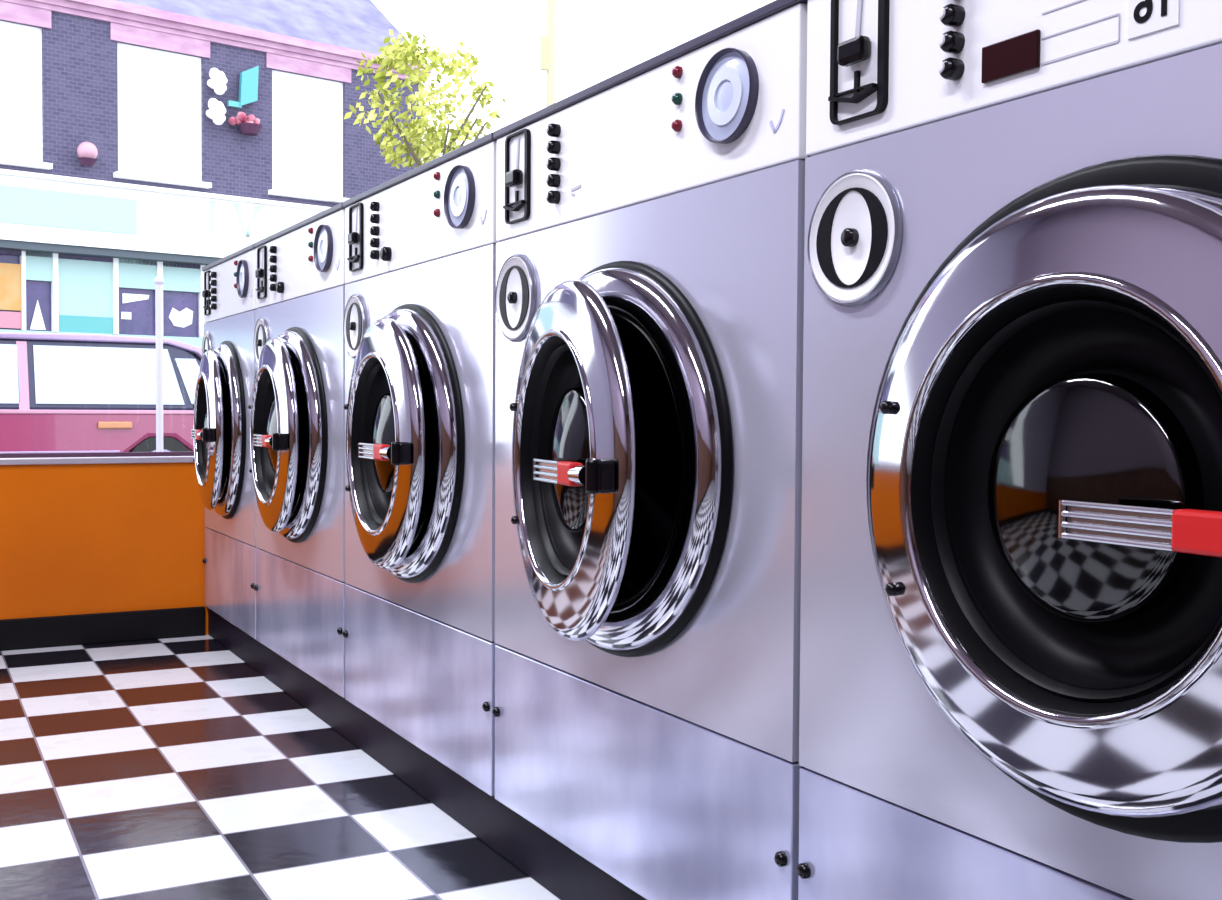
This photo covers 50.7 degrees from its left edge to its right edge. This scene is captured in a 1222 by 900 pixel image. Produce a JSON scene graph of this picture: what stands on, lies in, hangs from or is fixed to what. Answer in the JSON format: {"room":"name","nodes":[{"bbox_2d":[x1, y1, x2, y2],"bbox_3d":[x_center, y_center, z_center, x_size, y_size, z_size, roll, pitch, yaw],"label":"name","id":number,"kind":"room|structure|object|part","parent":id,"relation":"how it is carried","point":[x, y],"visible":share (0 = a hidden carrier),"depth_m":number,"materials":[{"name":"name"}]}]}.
{"room":"laundry","nodes":[
{"label":"laundry","id":0,"kind":"room"},
{"bbox_2d":[0,462,207,634],"bbox_3d":[-1.250,0.289,3.901,4.600,0.512,0.200,-1,2,-29],"label":"wall","id":1,"kind":"structure","parent":0,"point":[75,539],"depth_m":3.67,"materials":[{"name":"orange paint"}]},
{"bbox_2d":[0,606,204,650],"bbox_3d":[-2.210,0.516,3.263,2.300,0.086,0.012,-1,2,-29],"label":"baseboard","id":2,"kind":"structure","parent":1,"relation":"attached to","point":[96,628],"depth_m":3.67,"materials":[{"name":"black"}]},
{"bbox_2d":[0,635,559,899],"bbox_3d":[0.256,0.698,1.154,4.600,0.120,6.487,-1,2,-29],"label":"floor","id":3,"kind":"structure","parent":0,"point":[167,768],"depth_m":2.22,"materials":[{"name":"tile"}]},
{"bbox_2d":[192,244,256,638],"bbox_3d":[-0.793,-0.031,3.662,0.791,0.996,0.632,-1,2,-29],"label":"washing machine","id":4,"kind":"object","parent":3,"relation":"on","point":[226,374],"visible":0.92,"depth_m":3.40,"materials":[{"name":"grey metal"}]},
{"bbox_3d":[-1.169,-0.450,3.720,0.015,0.022,0.030,-1,2,-29],"label":"slide knob","id":5,"kind":"part","parent":4,"relation":"part of","materials":[{"name":"black plastic"}]},
{"bbox_3d":[-1.083,-0.054,3.489,0.033,0.177,0.144,-1,2,-27],"label":"door glass","id":6,"kind":"part","parent":4,"relation":"part of","materials":[{"name":"clear glass"}]},
{"bbox_3d":[-1.162,-0.453,3.724,0.001,0.122,0.053,-1,2,-29],"label":"slide plate","id":7,"kind":"part","parent":4,"relation":"part of","materials":[{"name":"white plastic"}]},
{"bbox_3d":[-1.167,-0.282,3.731,0.007,0.124,0.109,-1,2,-29],"label":"detergent lid","id":8,"kind":"part","parent":4,"relation":"part of","materials":[{"name":"white plastic"}]},
{"bbox_3d":[-1.091,-0.054,3.485,0.035,0.433,0.352,-1,2,-27],"label":"door","id":9,"kind":"part","parent":4,"relation":"part of","materials":[{"name":"silver metal"}]},
{"bbox_3d":[-1.042,-0.063,3.525,0.012,0.596,0.626,-1,2,-29],"label":"panel","id":10,"kind":"part","parent":4,"relation":"part of","materials":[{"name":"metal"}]},
{"bbox_3d":[-1.039,-0.439,3.514,0.012,0.151,0.626,-1,2,-29],"label":"control panel","id":11,"kind":"part","parent":4,"relation":"part of","materials":[{"name":"white metal"}]},
{"bbox_3d":[-1.044,0.354,3.538,0.012,0.232,0.626,-1,2,-29],"label":"kick panel","id":12,"kind":"part","parent":4,"relation":"part of","materials":[{"name":"metal"}]},
{"bbox_2d":[248,202,346,697],"bbox_3d":[-0.461,-0.010,3.055,0.791,0.996,0.747,-1,2,-29],"label":"washing machine","id":13,"kind":"object","parent":3,"relation":"on","point":[297,420],"visible":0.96,"depth_m":2.77,"materials":[{"name":"grey metal"}]},
{"bbox_3d":[-0.858,-0.431,3.151,0.015,0.022,0.035,-1,2,-29],"label":"slide knob","id":14,"kind":"part","parent":13,"relation":"part of","materials":[{"name":"black plastic"}]},
{"bbox_3d":[-0.856,-0.262,3.163,0.007,0.124,0.129,-1,2,-29],"label":"detergent lid","id":15,"kind":"part","parent":13,"relation":"part of","materials":[{"name":"white plastic"}]},
{"bbox_3d":[-0.851,-0.433,3.156,0.001,0.122,0.063,-1,2,-29],"label":"slide plate","id":16,"kind":"part","parent":13,"relation":"part of","materials":[{"name":"white plastic"}]},
{"bbox_3d":[-0.750,-0.033,2.880,0.032,0.177,0.170,-1,2,-27],"label":"door glass","id":17,"kind":"part","parent":13,"relation":"part of","materials":[{"name":"clear glass"}]},
{"bbox_3d":[-0.758,-0.033,2.876,0.033,0.433,0.416,-1,2,-27],"label":"door","id":18,"kind":"part","parent":13,"relation":"part of","materials":[{"name":"silver metal"}]},
{"bbox_3d":[-0.709,-0.043,2.918,0.012,0.596,0.739,-1,2,-29],"label":"panel","id":19,"kind":"part","parent":13,"relation":"part of","materials":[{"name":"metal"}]},
{"bbox_3d":[-0.707,-0.418,2.906,0.012,0.151,0.739,-1,2,-29],"label":"control panel","id":20,"kind":"part","parent":13,"relation":"part of","materials":[{"name":"white metal"}]},
{"bbox_3d":[-0.712,0.374,2.930,0.012,0.232,0.739,-1,2,-29],"label":"kick panel","id":21,"kind":"part","parent":13,"relation":"part of","materials":[{"name":"metal"}]},
{"bbox_2d":[343,132,498,795],"bbox_3d":[-0.101,0.012,2.397,0.791,0.996,0.747,-1,2,-29],"label":"washing machine","id":22,"kind":"object","parent":3,"relation":"on","point":[419,324],"visible":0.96,"depth_m":2.12,"materials":[{"name":"grey metal"}]},
{"bbox_3d":[-0.498,-0.409,2.494,0.015,0.022,0.035,-1,2,-29],"label":"slide knob","id":23,"kind":"part","parent":22,"relation":"part of","materials":[{"name":"black plastic"}]},
{"bbox_3d":[-0.497,-0.240,2.505,0.007,0.124,0.129,-1,2,-29],"label":"detergent lid","id":24,"kind":"part","parent":22,"relation":"part of","materials":[{"name":"white plastic"}]},
{"bbox_3d":[-0.491,-0.411,2.498,0.001,0.122,0.063,-1,2,-29],"label":"slide plate","id":25,"kind":"part","parent":22,"relation":"part of","materials":[{"name":"white plastic"}]},
{"bbox_3d":[-0.390,-0.011,2.222,0.032,0.177,0.170,-1,2,-27],"label":"door glass","id":26,"kind":"part","parent":22,"relation":"part of","materials":[{"name":"clear glass"}]},
{"bbox_3d":[-0.398,-0.011,2.218,0.033,0.433,0.416,-1,2,-27],"label":"door","id":27,"kind":"part","parent":22,"relation":"part of","materials":[{"name":"silver metal"}]},
{"bbox_3d":[-0.350,-0.020,2.260,0.012,0.596,0.739,-1,2,-29],"label":"panel","id":28,"kind":"part","parent":22,"relation":"part of","materials":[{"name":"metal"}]},
{"bbox_3d":[-0.352,0.397,2.273,0.012,0.232,0.739,-1,2,-29],"label":"kick panel","id":29,"kind":"part","parent":22,"relation":"part of","materials":[{"name":"metal"}]},
{"bbox_3d":[-0.347,-0.396,2.248,0.012,0.151,0.739,-1,2,-29],"label":"control panel","id":30,"kind":"part","parent":22,"relation":"part of","materials":[{"name":"white metal"}]},
{"bbox_2d":[208,608,645,899],"bbox_3d":[0.010,0.556,2.383,0.730,0.086,3.686,-1,2,-29],"label":"plinth","id":31,"kind":"object","parent":3,"relation":"on","point":[563,872],"visible":0.25,"depth_m":2.15,"materials":[{"name":"black"}]},
{"bbox_2d":[492,0,810,899],"bbox_3d":[0.242,0.035,1.730,0.828,0.996,0.747,-1,2,-29],"label":"washing machine","id":32,"kind":"object","parent":3,"relation":"on","point":[650,217],"visible":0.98,"depth_m":1.46,"materials":[{"name":"grey metal"}]},
{"bbox_3d":[-0.137,-0.218,1.847,0.007,0.124,0.129,-1,2,-29],"label":"detergent lid","id":33,"kind":"part","parent":32,"relation":"part of","materials":[{"name":"white plastic"}]},
{"bbox_3d":[-0.138,-0.386,1.836,0.015,0.022,0.035,-1,2,-29],"label":"slide knob","id":34,"kind":"part","parent":32,"relation":"part of","materials":[{"name":"black plastic"}]},
{"bbox_3d":[-0.132,-0.389,1.841,0.001,0.122,0.063,-1,2,-29],"label":"slide plate","id":35,"kind":"part","parent":32,"relation":"part of","materials":[{"name":"white plastic"}]},
{"bbox_3d":[-0.050,0.012,1.556,0.032,0.177,0.170,0,2,-21],"label":"door glass","id":36,"kind":"part","parent":32,"relation":"part of","materials":[{"name":"clear glass"}]},
{"bbox_3d":[-0.059,0.012,1.553,0.033,0.433,0.416,0,2,-21],"label":"door","id":37,"kind":"part","parent":32,"relation":"part of","materials":[{"name":"silver metal"}]},
{"bbox_3d":[0.008,0.419,1.615,0.012,0.232,0.739,-1,2,-29],"label":"kick panel","id":38,"kind":"part","parent":32,"relation":"part of","materials":[{"name":"metal"}]},
{"bbox_3d":[0.010,0.002,1.602,0.012,0.596,0.739,-1,2,-29],"label":"panel","id":39,"kind":"part","parent":32,"relation":"part of","materials":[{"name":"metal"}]},
{"bbox_3d":[0.012,-0.373,1.591,0.012,0.151,0.739,-1,2,-29],"label":"control panel","id":40,"kind":"part","parent":32,"relation":"part of","materials":[{"name":"white metal"}]},
{"bbox_2d":[797,0,1221,899],"bbox_3d":[0.616,0.057,1.081,0.796,0.996,0.747,-1,2,-29],"label":"washing machine","id":41,"kind":"object","parent":3,"relation":"on","point":[1011,616],"visible":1,"depth_m":0.98,"materials":[{"name":"grey metal"}]},
{"bbox_3d":[0.223,-0.195,1.190,0.007,0.124,0.129,-1,2,-29],"label":"detergent lid","id":42,"kind":"part","parent":41,"relation":"part of","materials":[{"name":"white plastic"}]},
{"bbox_3d":[0.222,-0.364,1.178,0.015,0.022,0.035,-1,2,-29],"label":"slide knob","id":43,"kind":"part","parent":41,"relation":"part of","materials":[{"name":"black plastic"}]},
{"bbox_3d":[0.228,-0.366,1.183,0.001,0.122,0.063,-1,2,-29],"label":"slide plate","id":44,"kind":"part","parent":41,"relation":"part of","materials":[{"name":"white plastic"}]},
{"bbox_3d":[0.367,0.441,0.957,0.012,0.232,0.739,-1,2,-29],"label":"kick panel","id":45,"kind":"part","parent":41,"relation":"part of","materials":[{"name":"metal"}]},
{"bbox_3d":[0.372,-0.351,0.933,0.012,0.151,0.739,-1,2,-29],"label":"control panel","id":46,"kind":"part","parent":41,"relation":"part of","materials":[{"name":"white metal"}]},
{"bbox_3d":[0.318,0.034,0.903,0.033,0.433,0.452,-1,2,-26],"label":"door","id":47,"kind":"part","parent":41,"relation":"part of","materials":[{"name":"silver metal"}]},
{"bbox_3d":[0.327,0.034,0.907,0.032,0.177,0.185,-1,2,-26],"label":"door glass","id":48,"kind":"part","parent":41,"relation":"part of","materials":[{"name":"clear glass"}]},
{"bbox_3d":[0.380,-0.311,0.905,0.001,0.036,0.042,-1,2,-29],"label":"number plate","id":49,"kind":"part","parent":41,"relation":"part of","materials":[{"name":"white plastic"}]},
{"bbox_3d":[-1.243,-0.986,3.862,4.600,2.038,0.200,-1,2,-29],"label":"wall","id":50,"kind":"structure","parent":0,"visible":0},
{"bbox_2d":[0,451,194,464],"bbox_3d":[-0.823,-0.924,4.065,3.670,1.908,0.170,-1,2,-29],"label":"window sill","id":51,"kind":"structure","parent":50,"relation":"in","point":[90,457],"depth_m":3.67,"materials":[{"name":"grey metal"}]},
{"bbox_3d":[-0.829,0.020,4.094,3.670,0.018,0.170,-1,2,-29],"label":"sill","id":52,"kind":"part","parent":51,"relation":"part of","materials":[{"name":"grey metal"}]},
{"bbox_3d":[-6.668,0.152,22.150,36.000,0.100,36.813,-1,2,-29],"label":"ground","id":53,"kind":"structure","parent":0,"visible":0},
{"bbox_2d":[0,332,201,452],"bbox_3d":[-5.545,-0.279,11.161,4.273,1.450,1.655,-1,2,-34],"label":"car","id":54,"kind":"object","parent":53,"relation":"on","point":[60,392],"visible":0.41,"depth_m":11.00,"materials":[{"name":"pink paint"}]},
{"bbox_3d":[-5.004,0.040,10.575,1.880,0.055,0.030,-1,2,-34],"label":"moulding","id":55,"kind":"part","parent":54,"relation":"part of","materials":[{"name":"purple"}]},
{"bbox_3d":[-4.799,-0.318,10.710,3.340,0.035,0.032,-1,2,-34],"label":"belt trim","id":56,"kind":"part","parent":54,"relation":"part of","materials":[{"name":"pink"}]},
{"bbox_3d":[-4.247,-0.213,11.055,0.280,0.060,0.035,-1,2,-34],"label":"door handle","id":57,"kind":"part","parent":54,"relation":"part of","materials":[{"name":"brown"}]},
{"bbox_2d":[154,276,163,451],"bbox_3d":[-3.146,-0.340,8.993,0.068,1.734,0.068,-1,2,-29],"label":"pole","id":58,"kind":"object","parent":53,"relation":"on","point":[159,281],"visible":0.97,"depth_m":8.97,"materials":[{"name":"silver metal"}]},
{"bbox_2d":[0,0,431,347],"bbox_3d":[-10.022,-4.528,19.961,12.400,9.350,7.660,-1,2,-40],"label":"building","id":59,"kind":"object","parent":53,"relation":"on","point":[170,192],"visible":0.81,"depth_m":18.41,"materials":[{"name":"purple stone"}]},
{"bbox_2d":[0,263,21,310],"bbox_3d":[-8.089,-2.174,17.148,0.480,0.620,0.020,-1,2,-40],"label":"poster","id":60,"kind":"object","parent":59,"relation":"on","point":[10,273],"depth_m":17.21,"materials":[{"name":"orange paper"}]},
{"bbox_2d":[0,27,35,157],"bbox_3d":[-8.215,-4.774,17.081,1.140,1.680,0.020,-1,2,-40],"label":"blind","id":61,"kind":"object","parent":59,"relation":"hanging from","point":[17,44],"depth_m":17.29,"materials":[{"name":"white fabric"}]},
{"bbox_3d":[-8.124,-3.815,16.995,1.420,0.070,0.200,-1,2,-40],"label":"sill","id":62,"kind":"part","parent":59,"relation":"part of","materials":[{"name":"white concrete"}]},
{"bbox_2d":[58,258,112,317],"bbox_3d":[-7.280,-2.261,17.863,0.740,0.840,0.040,-1,2,-40],"label":"blind","id":63,"kind":"object","parent":59,"relation":"hanging from","point":[85,285],"depth_m":17.85,"materials":[{"name":"fabric"}]},
{"bbox_3d":[-7.277,-1.736,17.871,0.740,0.230,0.060,-1,2,-40],"label":"panel","id":64,"kind":"part","parent":59,"relation":"part of","materials":[{"name":"teal paint"}]},
{"bbox_2d":[77,142,97,166],"bbox_3d":[-7.139,-4.036,17.620,0.267,0.325,0.342,0,2,-9],"label":"globe lamp","id":65,"kind":"object","parent":59,"relation":"attached to","point":[87,152],"visible":1,"depth_m":17.50,"materials":[{"name":"pink glass"}]},
{"bbox_3d":[-7.133,-4.062,17.582,0.270,0.270,0.270,-1,2,-40],"label":"globe","id":66,"kind":"part","parent":65,"relation":"part of","materials":[{"name":"pink glass"}]},
{"bbox_3d":[-8.416,-2.702,16.686,10.400,0.100,0.240,-1,2,-40],"label":"fascia shadow rail","id":67,"kind":"part","parent":59,"relation":"part of","materials":[{"name":"grey paint"}]},
{"bbox_2d":[121,49,195,177],"bbox_3d":[-6.494,-4.808,18.523,1.090,1.680,0.020,-1,2,-40],"label":"blind","id":68,"kind":"object","parent":59,"relation":"hanging from","point":[158,88],"depth_m":18.51,"materials":[{"name":"white fabric"}]},
{"bbox_3d":[-6.403,-3.849,18.437,1.370,0.070,0.200,-1,2,-40],"label":"sill","id":69,"kind":"part","parent":59,"relation":"part of","materials":[{"name":"white"}]},
{"bbox_2d":[206,98,225,124],"bbox_3d":[-5.749,-4.917,18.802,0.284,0.390,0.291,-1,2,-29],"label":"wall ornament","id":70,"kind":"object","parent":59,"relation":"attached to","point":[216,111],"visible":1,"depth_m":18.72,"materials":[{"name":"white plastic"}]},
{"bbox_3d":[-7.829,-6.064,17.306,12.400,0.270,0.460,-1,2,-40],"label":"cornice","id":71,"kind":"part","parent":59,"relation":"part of","materials":[{"name":"pink paint"}]},
{"bbox_2d":[207,68,226,94],"bbox_3d":[-5.731,-5.357,18.801,0.284,0.390,0.291,-1,2,-29],"label":"wall ornament","id":72,"kind":"object","parent":59,"relation":"attached to","point":[218,80],"visible":1,"depth_m":18.72,"materials":[{"name":"white plastic"}]},
{"bbox_2d":[227,66,258,107],"bbox_3d":[-5.470,-5.391,19.132,0.460,0.660,0.150,-1,2,-40],"label":"sign","id":73,"kind":"object","parent":59,"relation":"attached to","point":[248,82],"visible":1,"depth_m":19.11,"materials":[{"name":"teal"}]},
{"bbox_3d":[-5.382,-5.401,19.160,0.290,0.640,0.080,-1,2,-40],"label":"sign panel","id":74,"kind":"part","parent":73,"relation":"part of","materials":[{"name":"teal plastic"}]},
{"bbox_2d":[229,112,261,135],"bbox_3d":[-5.403,-4.830,19.084,0.483,0.303,0.348,-1,2,-40],"label":"flower basket","id":75,"kind":"object","parent":59,"relation":"attached to","point":[249,125],"visible":1,"depth_m":19.02,"materials":[{"name":"purple"}]},
{"bbox_2d":[275,76,337,193],"bbox_3d":[-4.727,-4.863,20.002,1.080,1.680,0.020,-1,2,-40],"label":"blind","id":76,"kind":"object","parent":59,"relation":"hanging from","point":[306,108],"depth_m":19.99,"materials":[{"name":"white fabric"}]},
{"bbox_3d":[-4.637,-3.904,19.917,1.360,0.070,0.200,-1,2,-40],"label":"sill","id":77,"kind":"part","parent":59,"relation":"part of","materials":[{"name":"white concrete"}]},
{"bbox_2d":[344,29,505,168],"bbox_3d":[-1.750,-1.741,12.134,1.227,4.359,1.418,1,2,18],"label":"tree","id":78,"kind":"object","parent":53,"relation":"on","point":[404,54],"visible":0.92,"depth_m":11.99,"materials":[{"name":"green plant"}]},
{"bbox_2d":[540,0,555,105],"bbox_3d":[-0.657,-2.925,14.052,0.328,6.620,0.328,-1,2,-29],"label":"lamp post","id":79,"kind":"object","parent":53,"relation":"on","point":[547,43],"visible":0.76,"depth_m":13.97,"materials":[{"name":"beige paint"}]}
]}

